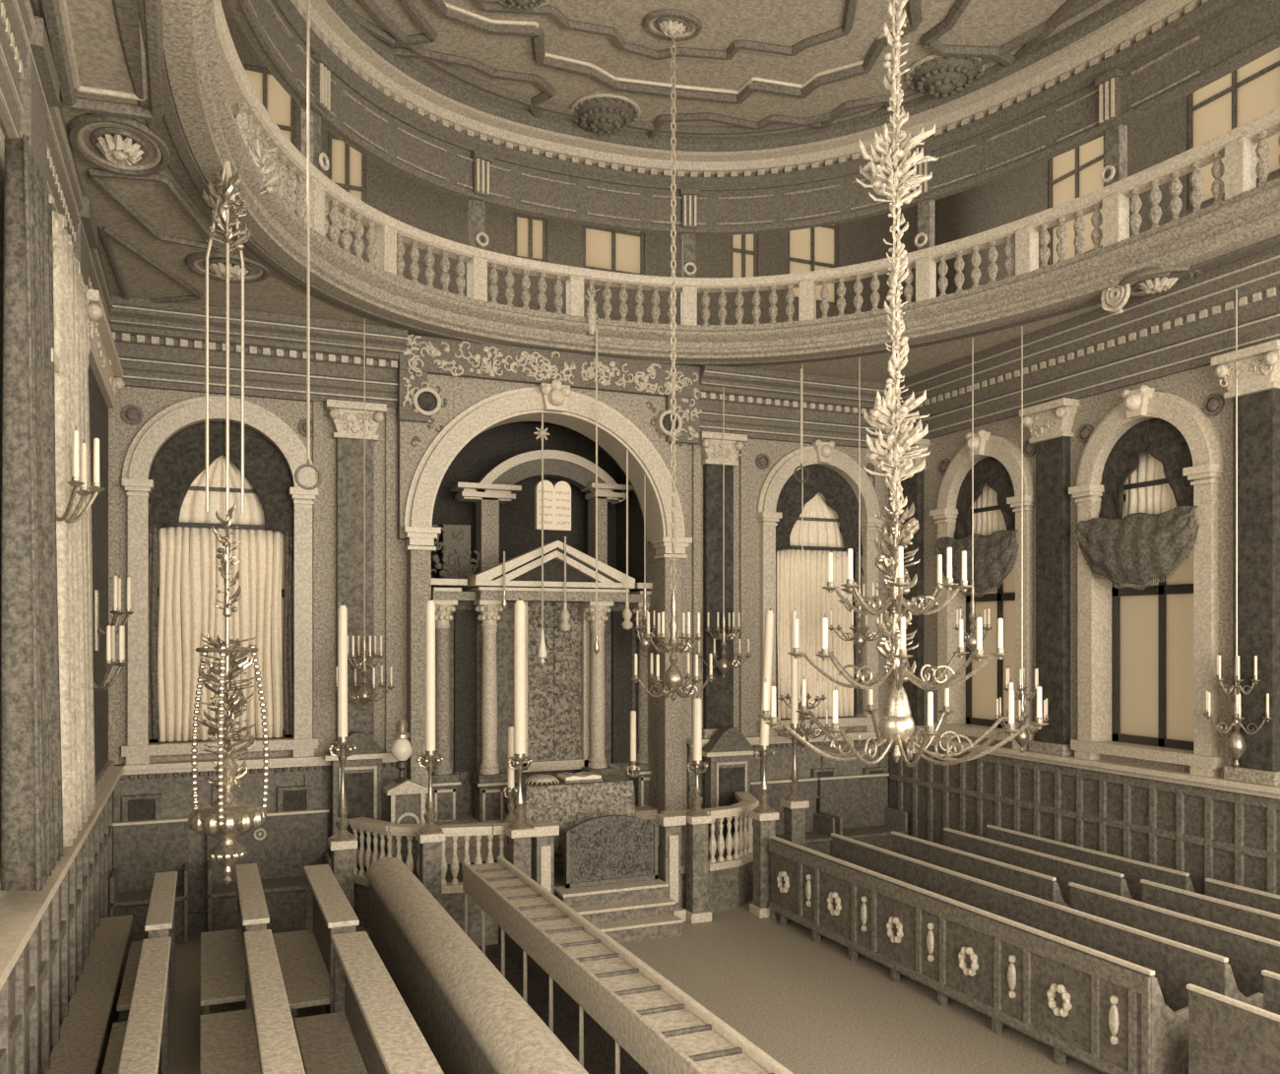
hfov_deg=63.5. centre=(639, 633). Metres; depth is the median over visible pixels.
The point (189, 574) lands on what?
curtain
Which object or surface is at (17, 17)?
crown molding
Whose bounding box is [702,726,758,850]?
tall cabinet
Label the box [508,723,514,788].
candle
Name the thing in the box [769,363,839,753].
chandelier
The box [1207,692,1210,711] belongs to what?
candle
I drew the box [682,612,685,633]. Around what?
candle
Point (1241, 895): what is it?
pew
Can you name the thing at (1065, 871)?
pew
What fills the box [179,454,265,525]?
curtain
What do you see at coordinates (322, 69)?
post
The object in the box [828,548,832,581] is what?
candle
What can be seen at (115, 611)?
sconce
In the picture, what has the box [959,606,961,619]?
candle
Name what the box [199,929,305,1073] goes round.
bench
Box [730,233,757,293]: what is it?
window
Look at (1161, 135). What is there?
wall
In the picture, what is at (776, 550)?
drape
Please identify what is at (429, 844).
plinth
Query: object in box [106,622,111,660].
candle
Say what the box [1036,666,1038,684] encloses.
candle
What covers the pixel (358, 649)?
candle
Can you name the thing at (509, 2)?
bowl
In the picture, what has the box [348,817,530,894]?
altar rail
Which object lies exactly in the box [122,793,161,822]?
wainscot panel
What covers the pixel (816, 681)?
candle
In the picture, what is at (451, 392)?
arch
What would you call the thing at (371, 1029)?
bench
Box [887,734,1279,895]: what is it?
wainscot
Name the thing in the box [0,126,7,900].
wall
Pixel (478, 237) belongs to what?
pilaster
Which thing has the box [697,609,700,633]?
candle
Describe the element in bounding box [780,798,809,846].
plinth
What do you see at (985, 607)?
candle
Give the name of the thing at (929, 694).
candle
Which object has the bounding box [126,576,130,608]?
candle
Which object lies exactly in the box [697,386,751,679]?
chandelier
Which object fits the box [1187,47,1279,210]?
window
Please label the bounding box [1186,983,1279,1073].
pew
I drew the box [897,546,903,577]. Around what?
candle
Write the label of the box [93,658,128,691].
sconce
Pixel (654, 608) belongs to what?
candle
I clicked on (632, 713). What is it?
candle
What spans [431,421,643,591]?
wall
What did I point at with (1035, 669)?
candle
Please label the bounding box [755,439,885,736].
window
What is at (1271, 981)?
pew
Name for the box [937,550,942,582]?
candle
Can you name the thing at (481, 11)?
trim
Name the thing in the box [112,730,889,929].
wainscot
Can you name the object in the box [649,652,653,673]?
candle
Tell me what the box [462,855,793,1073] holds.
desk
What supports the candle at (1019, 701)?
on the chandelier at (1022, 738)
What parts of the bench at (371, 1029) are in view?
seat, panel, backrest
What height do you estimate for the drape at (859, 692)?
2.371 m
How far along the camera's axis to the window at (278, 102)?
12.70 m
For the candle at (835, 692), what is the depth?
5.98 m
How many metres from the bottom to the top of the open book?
0.075 m
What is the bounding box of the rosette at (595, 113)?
[576,97,635,130]
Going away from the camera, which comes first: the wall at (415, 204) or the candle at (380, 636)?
the candle at (380, 636)
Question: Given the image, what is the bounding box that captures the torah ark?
[431,449,682,864]
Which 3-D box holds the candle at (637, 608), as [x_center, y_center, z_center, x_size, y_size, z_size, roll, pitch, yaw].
[-0.032,-0.196,12.268,0.025,0.195,0.024,0,0,-23]
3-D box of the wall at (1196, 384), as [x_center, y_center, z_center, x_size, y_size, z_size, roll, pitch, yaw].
[6.664,-0.125,6.571,0.400,6.250,16.100,0,0,-23]
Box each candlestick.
[327,736,357,840]
[416,750,444,833]
[502,786,517,823]
[507,753,532,830]
[625,761,640,777]
[686,760,707,816]
[753,745,774,813]
[784,723,804,801]
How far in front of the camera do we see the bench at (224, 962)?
7.83 m
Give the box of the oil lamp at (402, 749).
[390,719,412,782]
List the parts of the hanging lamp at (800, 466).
hanging rod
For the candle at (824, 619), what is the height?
0.215 m
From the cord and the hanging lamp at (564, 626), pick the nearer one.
the cord
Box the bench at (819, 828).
[750,777,834,856]
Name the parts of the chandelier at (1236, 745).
arm, arm, arm, hanging rod, central stem, arm, arm, arm, arm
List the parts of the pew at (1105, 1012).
panel, rail, panel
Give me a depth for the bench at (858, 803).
13.44 m
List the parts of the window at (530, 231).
pane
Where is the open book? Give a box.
[555,771,602,783]
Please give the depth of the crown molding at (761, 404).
13.05 m
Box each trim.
[38,0,164,122]
[58,0,147,101]
[85,167,221,251]
[97,225,202,303]
[108,389,881,764]
[111,0,1279,367]
[120,738,881,780]
[161,0,1279,361]
[239,0,1279,233]
[248,0,1200,225]
[272,0,1243,191]
[294,0,1202,174]
[325,0,1146,151]
[341,0,437,47]
[359,0,1100,134]
[393,47,555,118]
[427,0,922,104]
[442,0,908,94]
[473,0,857,61]
[481,10,843,61]
[646,94,892,138]
[920,0,1084,65]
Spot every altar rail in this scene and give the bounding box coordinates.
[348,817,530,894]
[660,791,759,873]
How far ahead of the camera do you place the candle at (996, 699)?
10.92 m
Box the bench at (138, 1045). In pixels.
[101,936,171,1073]
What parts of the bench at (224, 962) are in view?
leg, seat, panel, panel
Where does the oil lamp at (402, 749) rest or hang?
on the base cabinet at (406, 800)
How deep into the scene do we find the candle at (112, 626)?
7.99 m
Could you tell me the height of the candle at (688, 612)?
0.225 m
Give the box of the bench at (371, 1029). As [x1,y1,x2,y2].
[293,931,444,1073]
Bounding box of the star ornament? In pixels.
[534,425,549,441]
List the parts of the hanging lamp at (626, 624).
hanging rod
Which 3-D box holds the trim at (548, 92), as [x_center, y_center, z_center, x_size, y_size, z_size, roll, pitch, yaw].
[-1.725,-5.702,10.854,1.872,0.087,1.090,0,0,-23]
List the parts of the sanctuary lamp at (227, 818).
beaded chain, beaded chain, hanging rod, lamp shade, crown, beaded chain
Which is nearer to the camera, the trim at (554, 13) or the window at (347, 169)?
the trim at (554, 13)
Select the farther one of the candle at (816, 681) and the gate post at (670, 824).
the candle at (816, 681)
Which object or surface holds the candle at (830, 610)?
on the chandelier at (859, 639)
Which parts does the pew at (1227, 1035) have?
rail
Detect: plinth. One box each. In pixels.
[327,837,357,909]
[415,831,445,904]
[505,826,534,877]
[682,813,711,923]
[749,810,778,918]
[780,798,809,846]
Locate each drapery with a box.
[148,421,293,739]
[775,464,863,716]
[954,456,1015,538]
[1098,418,1193,518]
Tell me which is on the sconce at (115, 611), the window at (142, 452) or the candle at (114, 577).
the candle at (114, 577)
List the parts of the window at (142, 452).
sill, arch moulding, pane, frame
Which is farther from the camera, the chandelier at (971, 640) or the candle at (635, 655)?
the chandelier at (971, 640)
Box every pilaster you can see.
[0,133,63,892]
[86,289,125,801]
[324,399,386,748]
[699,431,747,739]
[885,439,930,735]
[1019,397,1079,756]
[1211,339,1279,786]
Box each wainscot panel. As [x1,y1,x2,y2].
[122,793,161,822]
[277,785,311,812]
[810,768,836,798]
[862,767,887,774]
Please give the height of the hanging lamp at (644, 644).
2.201 m
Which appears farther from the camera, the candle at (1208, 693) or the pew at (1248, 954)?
the candle at (1208, 693)
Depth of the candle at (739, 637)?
12.40 m
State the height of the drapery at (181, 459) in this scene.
3.267 m
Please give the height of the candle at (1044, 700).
0.195 m
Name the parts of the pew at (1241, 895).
rail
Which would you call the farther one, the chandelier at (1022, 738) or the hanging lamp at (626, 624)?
the hanging lamp at (626, 624)
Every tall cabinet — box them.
[323,731,390,914]
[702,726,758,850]
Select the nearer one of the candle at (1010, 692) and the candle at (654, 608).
the candle at (1010, 692)
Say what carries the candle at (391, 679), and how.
on the chandelier at (363, 695)
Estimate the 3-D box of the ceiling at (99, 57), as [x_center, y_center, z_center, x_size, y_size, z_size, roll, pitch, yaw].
[1.835,-3.350,5.665,14.200,0.200,18.200,0,0,-23]
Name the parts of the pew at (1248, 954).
rail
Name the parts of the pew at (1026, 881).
rail, panel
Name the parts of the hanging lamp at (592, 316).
hanging rod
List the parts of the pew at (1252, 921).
rail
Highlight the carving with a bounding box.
[249,138,278,193]
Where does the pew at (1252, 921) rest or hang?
on the floor
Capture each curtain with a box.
[52,210,95,847]
[157,521,283,742]
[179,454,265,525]
[776,545,853,718]
[789,492,841,547]
[970,481,1006,535]
[1123,448,1176,516]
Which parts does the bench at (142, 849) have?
panel, seat, rail, backrest, panel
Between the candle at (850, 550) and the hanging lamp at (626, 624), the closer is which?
the candle at (850, 550)
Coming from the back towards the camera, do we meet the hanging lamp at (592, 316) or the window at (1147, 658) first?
the hanging lamp at (592, 316)
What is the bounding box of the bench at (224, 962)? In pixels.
[199,863,269,1015]
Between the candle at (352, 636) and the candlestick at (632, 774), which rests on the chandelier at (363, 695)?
the candle at (352, 636)
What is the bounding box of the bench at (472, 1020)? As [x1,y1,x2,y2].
[366,857,588,1073]
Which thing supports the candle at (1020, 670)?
on the chandelier at (1022, 738)
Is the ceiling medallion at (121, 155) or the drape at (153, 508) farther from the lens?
the drape at (153, 508)
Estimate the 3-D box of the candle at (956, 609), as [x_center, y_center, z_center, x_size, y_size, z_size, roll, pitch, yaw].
[3.545,-0.193,11.556,0.025,0.195,0.024,0,0,-23]
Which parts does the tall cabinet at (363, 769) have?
cornice, door frame, door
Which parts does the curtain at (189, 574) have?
rail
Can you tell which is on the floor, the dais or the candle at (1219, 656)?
the dais
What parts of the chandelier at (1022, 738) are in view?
arm, arm, arm, arm, hanging rod, central stem, arm, arm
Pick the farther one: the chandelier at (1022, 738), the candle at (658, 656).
the chandelier at (1022, 738)
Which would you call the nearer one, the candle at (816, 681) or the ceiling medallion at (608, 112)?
the ceiling medallion at (608, 112)
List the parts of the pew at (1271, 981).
rail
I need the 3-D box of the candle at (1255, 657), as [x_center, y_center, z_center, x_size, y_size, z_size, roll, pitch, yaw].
[5.317,0.270,8.928,0.025,0.195,0.024,0,0,-23]
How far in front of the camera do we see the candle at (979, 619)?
6.13 m
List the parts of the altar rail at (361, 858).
rail, rail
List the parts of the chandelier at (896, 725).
arm, arm, arm, arm, arm, arm, arm, arm, arm, arm, arm, polished globe, crown, chain, central stem, arm, arm, arm, arm, arm, arm, arm, arm, arm, arm, arm, arm, arm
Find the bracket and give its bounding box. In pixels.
[1100,279,1130,315]
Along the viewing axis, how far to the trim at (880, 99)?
11.41 m
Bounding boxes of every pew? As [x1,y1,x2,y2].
[768,835,1188,1073]
[831,832,1263,1012]
[891,831,1069,907]
[943,828,1132,907]
[986,825,1195,901]
[1068,882,1279,997]
[1140,879,1279,942]
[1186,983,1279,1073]
[1205,878,1279,914]
[1261,969,1279,1015]
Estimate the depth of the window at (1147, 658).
10.16 m
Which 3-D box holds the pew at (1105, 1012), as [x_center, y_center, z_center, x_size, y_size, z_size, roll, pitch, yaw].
[2.457,2.560,8.720,0.470,0.880,4.720,0,0,-23]
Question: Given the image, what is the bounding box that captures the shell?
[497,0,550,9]
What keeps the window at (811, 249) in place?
in the wall at (415, 204)
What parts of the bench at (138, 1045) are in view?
seat, backrest, panel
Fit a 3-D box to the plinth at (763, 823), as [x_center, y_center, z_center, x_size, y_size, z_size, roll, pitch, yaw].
[1.321,2.450,11.008,0.240,1.100,0.240,0,0,-23]
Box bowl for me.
[507,0,538,5]
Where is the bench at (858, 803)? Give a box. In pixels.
[817,772,907,851]
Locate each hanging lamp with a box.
[501,551,507,610]
[537,412,547,664]
[559,536,571,632]
[584,283,599,654]
[621,449,633,630]
[793,369,809,482]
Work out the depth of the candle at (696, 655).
9.55 m
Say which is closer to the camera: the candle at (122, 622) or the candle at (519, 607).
the candle at (122, 622)
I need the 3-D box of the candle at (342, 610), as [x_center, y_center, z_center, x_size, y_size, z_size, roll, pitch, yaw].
[-2.743,0.337,9.536,0.094,1.233,0.090,0,0,-23]
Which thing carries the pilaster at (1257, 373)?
attached to the wall at (1196, 384)
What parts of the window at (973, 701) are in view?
sill, arch moulding, frame, pane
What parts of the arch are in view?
frieze panel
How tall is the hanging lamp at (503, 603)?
0.670 m
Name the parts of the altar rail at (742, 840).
rail, rail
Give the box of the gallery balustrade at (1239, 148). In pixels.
[213,0,1279,330]
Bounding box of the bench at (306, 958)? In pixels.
[272,864,359,1021]
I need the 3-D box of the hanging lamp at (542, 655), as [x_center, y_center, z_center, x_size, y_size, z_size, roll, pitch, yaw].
[-1.115,-1.087,11.822,0.110,2.896,0.110,0,0,-23]
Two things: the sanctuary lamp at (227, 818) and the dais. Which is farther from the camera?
the dais
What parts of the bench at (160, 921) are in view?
leg, seat, panel, backrest, panel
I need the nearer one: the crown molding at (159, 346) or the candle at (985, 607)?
the crown molding at (159, 346)
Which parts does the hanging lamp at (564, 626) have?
hanging rod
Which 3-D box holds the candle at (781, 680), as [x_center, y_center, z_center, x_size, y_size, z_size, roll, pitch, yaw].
[1.704,0.646,12.431,0.025,0.195,0.024,0,0,-23]
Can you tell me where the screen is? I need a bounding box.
[564,815,657,888]
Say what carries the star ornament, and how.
attached to the hanging lamp at (542, 655)
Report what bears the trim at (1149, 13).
attached to the wall at (1248, 23)
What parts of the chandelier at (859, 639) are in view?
arm, arm, arm, arm, arm, hanging rod, central stem, arm, arm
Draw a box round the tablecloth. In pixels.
[507,774,636,853]
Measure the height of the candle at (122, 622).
0.285 m
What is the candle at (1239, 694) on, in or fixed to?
on the chandelier at (1236, 745)
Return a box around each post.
[301,53,333,171]
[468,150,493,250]
[529,822,559,895]
[655,812,686,921]
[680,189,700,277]
[912,150,934,250]
[1094,67,1127,186]
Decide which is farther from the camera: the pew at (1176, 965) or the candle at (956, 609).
the candle at (956, 609)
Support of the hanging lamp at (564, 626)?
hanging from the torah ark
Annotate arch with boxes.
[397,333,702,824]
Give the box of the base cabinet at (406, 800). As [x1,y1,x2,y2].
[383,779,428,879]
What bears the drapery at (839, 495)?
hanging from the window at (823, 454)
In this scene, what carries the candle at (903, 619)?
on the chandelier at (896, 725)
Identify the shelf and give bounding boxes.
[114,730,881,774]
[910,734,1279,799]
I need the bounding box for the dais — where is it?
[356,845,753,943]
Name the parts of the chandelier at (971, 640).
arm, arm, central stem, hanging rod, arm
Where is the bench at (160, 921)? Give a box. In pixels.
[116,871,177,1067]
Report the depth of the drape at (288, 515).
10.92 m
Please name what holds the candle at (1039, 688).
on the chandelier at (896, 725)
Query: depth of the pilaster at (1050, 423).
11.05 m
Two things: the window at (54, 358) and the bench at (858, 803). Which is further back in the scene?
the bench at (858, 803)
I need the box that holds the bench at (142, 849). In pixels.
[109,817,189,949]
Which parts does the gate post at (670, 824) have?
raised panel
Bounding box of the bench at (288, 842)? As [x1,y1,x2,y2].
[206,808,331,933]
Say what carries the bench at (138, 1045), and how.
on the floor
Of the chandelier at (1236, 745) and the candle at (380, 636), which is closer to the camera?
the chandelier at (1236, 745)
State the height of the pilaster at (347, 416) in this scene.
3.755 m
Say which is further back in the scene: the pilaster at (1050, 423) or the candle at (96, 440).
the pilaster at (1050, 423)
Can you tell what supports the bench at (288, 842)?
on the floor
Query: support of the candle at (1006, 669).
on the chandelier at (1022, 738)
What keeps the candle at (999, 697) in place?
on the chandelier at (1022, 738)
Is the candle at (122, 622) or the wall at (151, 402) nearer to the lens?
the candle at (122, 622)
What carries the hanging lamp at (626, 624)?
hanging from the arch
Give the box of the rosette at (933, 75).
[905,53,985,98]
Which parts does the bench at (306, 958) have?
leg, seat, panel, backrest, panel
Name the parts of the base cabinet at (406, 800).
door moulding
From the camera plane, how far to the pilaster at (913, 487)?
13.20 m
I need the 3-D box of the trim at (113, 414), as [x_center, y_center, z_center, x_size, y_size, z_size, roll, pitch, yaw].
[-1.025,-0.580,12.029,9.200,3.760,0.050,0,0,-23]
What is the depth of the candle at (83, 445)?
6.01 m
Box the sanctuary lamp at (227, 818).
[187,161,269,884]
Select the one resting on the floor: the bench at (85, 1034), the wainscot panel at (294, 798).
the bench at (85, 1034)
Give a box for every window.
[51,348,60,373]
[121,395,318,765]
[233,64,295,212]
[327,130,366,236]
[513,211,547,262]
[582,224,643,274]
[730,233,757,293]
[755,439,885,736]
[787,223,837,305]
[929,429,1035,751]
[1048,134,1105,265]
[1068,384,1224,776]
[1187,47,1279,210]
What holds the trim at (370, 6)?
attached to the wall at (1248, 23)
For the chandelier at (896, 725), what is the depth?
6.64 m
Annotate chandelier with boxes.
[332,318,394,710]
[631,37,715,701]
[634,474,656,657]
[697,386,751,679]
[757,0,1048,767]
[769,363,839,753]
[828,357,889,654]
[953,337,993,654]
[993,325,1050,753]
[1202,289,1272,767]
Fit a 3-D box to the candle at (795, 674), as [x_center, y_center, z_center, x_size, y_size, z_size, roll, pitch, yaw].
[1.760,0.374,11.770,0.084,1.314,0.080,0,0,-23]
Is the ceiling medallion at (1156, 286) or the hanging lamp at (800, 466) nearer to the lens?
the ceiling medallion at (1156, 286)
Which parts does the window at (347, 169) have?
pane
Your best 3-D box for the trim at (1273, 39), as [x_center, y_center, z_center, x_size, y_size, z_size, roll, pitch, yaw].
[1.463,-4.730,6.594,7.940,0.060,11.300,0,0,-23]
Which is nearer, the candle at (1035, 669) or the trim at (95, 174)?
the trim at (95, 174)
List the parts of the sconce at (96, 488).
arm, arm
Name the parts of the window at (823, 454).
sill, arch moulding, frame, pane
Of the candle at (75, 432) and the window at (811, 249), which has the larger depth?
the window at (811, 249)
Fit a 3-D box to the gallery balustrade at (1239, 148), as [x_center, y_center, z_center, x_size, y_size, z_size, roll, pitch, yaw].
[1.463,-3.850,6.594,8.278,0.620,11.632,0,0,-23]
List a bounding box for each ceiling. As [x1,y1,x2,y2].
[32,0,1131,383]
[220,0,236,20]
[342,0,1114,137]
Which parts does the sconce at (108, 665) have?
arm, arm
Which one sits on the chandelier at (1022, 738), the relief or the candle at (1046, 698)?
the candle at (1046, 698)
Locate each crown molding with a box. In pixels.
[0,0,112,320]
[108,294,407,409]
[700,365,888,449]
[891,245,1279,439]
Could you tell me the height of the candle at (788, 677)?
0.195 m
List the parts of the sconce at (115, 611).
plate, arm, arm, arm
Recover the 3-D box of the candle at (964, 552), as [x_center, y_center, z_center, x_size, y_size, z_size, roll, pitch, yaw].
[2.069,-0.443,6.598,0.034,0.215,0.032,0,0,-23]
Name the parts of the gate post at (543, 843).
raised panel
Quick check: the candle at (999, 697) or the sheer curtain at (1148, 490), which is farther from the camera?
the candle at (999, 697)
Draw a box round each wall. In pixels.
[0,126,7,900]
[107,386,888,837]
[225,18,917,324]
[227,0,1279,235]
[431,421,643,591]
[888,364,1232,776]
[934,95,1279,297]
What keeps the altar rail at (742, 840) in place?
on the dais
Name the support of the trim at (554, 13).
attached to the ceiling at (983, 23)
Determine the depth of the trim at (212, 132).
9.91 m
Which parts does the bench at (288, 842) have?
panel, seat, backrest, rail, panel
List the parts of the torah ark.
pedestal frame, panel, pedestal frame, architrave, attic cornice, cornice, pediment cornice, ark door, door frame, panel, pedestal frame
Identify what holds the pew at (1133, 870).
on the floor
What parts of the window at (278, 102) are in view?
pane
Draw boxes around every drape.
[148,504,158,739]
[282,510,293,734]
[775,550,777,716]
[855,535,862,713]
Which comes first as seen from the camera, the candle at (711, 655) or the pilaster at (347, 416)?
the candle at (711, 655)
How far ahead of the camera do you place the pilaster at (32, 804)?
4.81 m
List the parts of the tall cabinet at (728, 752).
cornice, door frame, door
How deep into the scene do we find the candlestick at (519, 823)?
10.05 m
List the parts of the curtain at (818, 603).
rail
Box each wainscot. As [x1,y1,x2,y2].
[0,765,124,1073]
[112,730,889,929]
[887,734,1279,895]
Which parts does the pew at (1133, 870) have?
rail, panel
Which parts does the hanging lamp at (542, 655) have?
hanging rod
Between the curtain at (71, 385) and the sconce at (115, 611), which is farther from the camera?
the sconce at (115, 611)
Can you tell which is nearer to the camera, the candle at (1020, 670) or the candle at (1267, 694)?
the candle at (1267, 694)
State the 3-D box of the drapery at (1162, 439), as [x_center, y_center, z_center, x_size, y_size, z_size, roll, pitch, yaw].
[4.960,-1.434,10.107,0.098,1.328,1.211,0,0,-23]
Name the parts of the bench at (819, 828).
backrest, rail, seat, panel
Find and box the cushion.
[524,774,559,784]
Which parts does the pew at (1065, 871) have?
rail, panel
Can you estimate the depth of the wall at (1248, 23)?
10.62 m
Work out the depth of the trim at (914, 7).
10.40 m
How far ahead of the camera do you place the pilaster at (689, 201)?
12.09 m
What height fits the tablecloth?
0.685 m
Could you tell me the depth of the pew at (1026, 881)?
9.79 m
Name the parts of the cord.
hanging rod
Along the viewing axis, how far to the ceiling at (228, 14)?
12.30 m
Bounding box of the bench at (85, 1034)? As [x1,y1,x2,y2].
[43,915,132,1073]
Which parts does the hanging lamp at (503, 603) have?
hanging rod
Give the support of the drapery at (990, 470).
hanging from the window at (973, 701)
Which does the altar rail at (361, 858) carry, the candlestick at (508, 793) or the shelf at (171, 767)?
the candlestick at (508, 793)
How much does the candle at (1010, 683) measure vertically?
0.215 m
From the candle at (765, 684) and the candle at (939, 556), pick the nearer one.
the candle at (939, 556)
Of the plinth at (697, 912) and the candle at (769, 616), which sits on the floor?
the plinth at (697, 912)
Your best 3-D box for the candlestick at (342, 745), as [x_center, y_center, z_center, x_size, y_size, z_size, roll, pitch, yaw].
[-2.743,1.427,9.536,0.260,0.946,0.226,0,0,-23]
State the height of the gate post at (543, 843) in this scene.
1.100 m
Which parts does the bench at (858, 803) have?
panel, backrest, rail, seat, panel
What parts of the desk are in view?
leg, leg, compartment lid, compartment lid, leg, compartment lid, compartment lid, leg, compartment lid, compartment lid, leg, compartment lid, compartment lid, leg, compartment lid, compartment lid, leg, compartment lid, compartment lid, compartment lid, compartment lid, compartment lid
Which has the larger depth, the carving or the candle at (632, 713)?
the candle at (632, 713)
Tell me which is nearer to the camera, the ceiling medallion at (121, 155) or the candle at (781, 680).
the ceiling medallion at (121, 155)
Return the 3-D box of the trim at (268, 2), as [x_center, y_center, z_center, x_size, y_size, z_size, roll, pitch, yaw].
[0.328,-4.955,9.254,7.931,0.320,5.522,0,0,-23]
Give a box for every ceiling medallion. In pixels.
[66,113,170,176]
[184,251,270,283]
[570,92,640,134]
[642,8,702,41]
[1116,265,1202,296]
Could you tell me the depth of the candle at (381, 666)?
10.93 m
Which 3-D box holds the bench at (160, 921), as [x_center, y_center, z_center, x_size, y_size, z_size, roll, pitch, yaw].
[-3.717,2.500,7.841,0.345,1.000,1.700,0,0,-23]
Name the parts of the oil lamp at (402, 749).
glass globe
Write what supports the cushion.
on the tablecloth
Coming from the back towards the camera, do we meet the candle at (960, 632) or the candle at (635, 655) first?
the candle at (635, 655)
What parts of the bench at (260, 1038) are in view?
seat, panel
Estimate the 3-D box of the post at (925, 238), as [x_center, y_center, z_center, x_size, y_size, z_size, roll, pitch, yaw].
[3.095,-4.670,11.259,0.220,1.020,0.220,0,0,41]
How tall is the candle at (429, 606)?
1.453 m
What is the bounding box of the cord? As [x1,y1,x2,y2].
[294,0,321,490]
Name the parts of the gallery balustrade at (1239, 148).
rail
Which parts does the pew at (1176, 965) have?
rail, panel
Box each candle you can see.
[72,426,78,477]
[80,439,86,487]
[93,434,99,483]
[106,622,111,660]
[111,625,115,658]
[113,573,117,607]
[117,577,121,609]
[118,626,123,659]
[122,622,125,659]
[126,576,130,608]
[335,665,337,683]
[337,602,347,737]
[351,635,354,652]
[357,633,360,651]
[369,636,371,652]
[372,664,375,684]
[374,636,376,651]
[380,636,382,651]
[380,665,383,682]
[389,664,392,683]
[425,597,436,751]
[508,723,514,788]
[513,597,525,754]
[630,710,636,769]
[634,653,637,674]
[636,608,638,625]
[646,610,649,633]
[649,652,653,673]
[652,608,654,625]
[655,654,659,676]
[657,610,660,633]
[661,609,664,633]
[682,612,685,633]
[686,652,690,673]
[687,609,690,633]
[692,696,702,761]
[695,651,698,676]
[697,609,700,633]
[708,653,712,674]
[738,637,740,652]
[759,608,773,745]
[763,679,767,710]
[770,685,775,716]
[780,680,782,695]
[786,677,788,694]
[790,608,798,723]
[793,618,798,647]
[801,675,806,705]
[807,679,809,694]
[816,681,818,696]
[822,615,827,648]
[822,680,824,695]
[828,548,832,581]
[830,610,831,625]
[832,685,837,722]
[847,546,852,578]
[868,689,872,704]
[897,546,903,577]
[899,612,905,649]
[927,691,933,725]
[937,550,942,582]
[944,688,949,705]
[946,543,952,577]
[956,609,958,624]
[958,619,962,646]
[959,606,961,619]
[960,546,966,580]
[976,615,982,648]
[983,606,986,624]
[987,606,990,624]
[996,699,998,714]
[997,618,1003,647]
[999,697,1001,712]
[1005,666,1008,684]
[1008,678,1013,691]
[1008,686,1014,723]
[1018,698,1021,716]
[1019,666,1022,685]
[1034,668,1036,685]
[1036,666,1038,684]
[1036,682,1041,717]
[1043,700,1045,716]
[1045,698,1047,714]
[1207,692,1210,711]
[1217,652,1220,675]
[1236,653,1239,675]
[1237,692,1240,713]
[1254,652,1257,675]
[1266,690,1269,713]
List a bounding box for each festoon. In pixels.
[934,529,1018,597]
[1075,506,1199,589]
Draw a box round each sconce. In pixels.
[56,476,105,524]
[93,589,133,651]
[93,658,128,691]
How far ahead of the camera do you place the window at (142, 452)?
10.49 m
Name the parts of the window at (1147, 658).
sill, arch moulding, frame, pane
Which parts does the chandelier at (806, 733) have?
arm, arm, hanging rod, central stem, arm, arm, arm, arm, arm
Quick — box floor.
[117,899,1104,1073]
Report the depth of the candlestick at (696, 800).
10.77 m
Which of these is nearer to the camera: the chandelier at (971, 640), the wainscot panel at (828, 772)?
the chandelier at (971, 640)
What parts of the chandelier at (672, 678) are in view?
arm, arm, arm, arm, arm, arm, chain, central stem, arm, arm, arm, arm, arm, arm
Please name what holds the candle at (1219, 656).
on the chandelier at (1236, 745)
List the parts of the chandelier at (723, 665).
arm, arm, arm, arm, hanging rod, central stem, arm, arm, arm, arm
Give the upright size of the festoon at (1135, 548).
0.760 m
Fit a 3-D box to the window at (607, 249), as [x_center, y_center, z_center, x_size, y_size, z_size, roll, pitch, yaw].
[-0.378,-5.960,14.448,0.929,1.880,0.060,0,0,-23]
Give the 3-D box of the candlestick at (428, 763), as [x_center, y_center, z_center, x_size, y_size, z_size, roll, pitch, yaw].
[-2.000,1.509,9.861,0.260,0.782,0.226,0,0,-23]
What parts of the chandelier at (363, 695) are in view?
arm, arm, arm, arm, arm, arm, central stem, hanging rod, arm, arm, arm, arm, arm, arm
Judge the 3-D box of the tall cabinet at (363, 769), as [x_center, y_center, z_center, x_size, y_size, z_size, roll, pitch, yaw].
[-2.978,2.022,10.891,0.664,1.956,0.200,0,0,-23]
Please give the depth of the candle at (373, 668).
10.45 m
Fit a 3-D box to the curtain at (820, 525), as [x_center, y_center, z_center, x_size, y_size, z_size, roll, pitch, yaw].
[2.279,-1.504,13.578,0.892,0.728,0.075,0,0,-23]
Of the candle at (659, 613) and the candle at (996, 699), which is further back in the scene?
the candle at (996, 699)
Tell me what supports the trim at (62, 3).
attached to the ceiling at (99, 57)
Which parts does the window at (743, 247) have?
pane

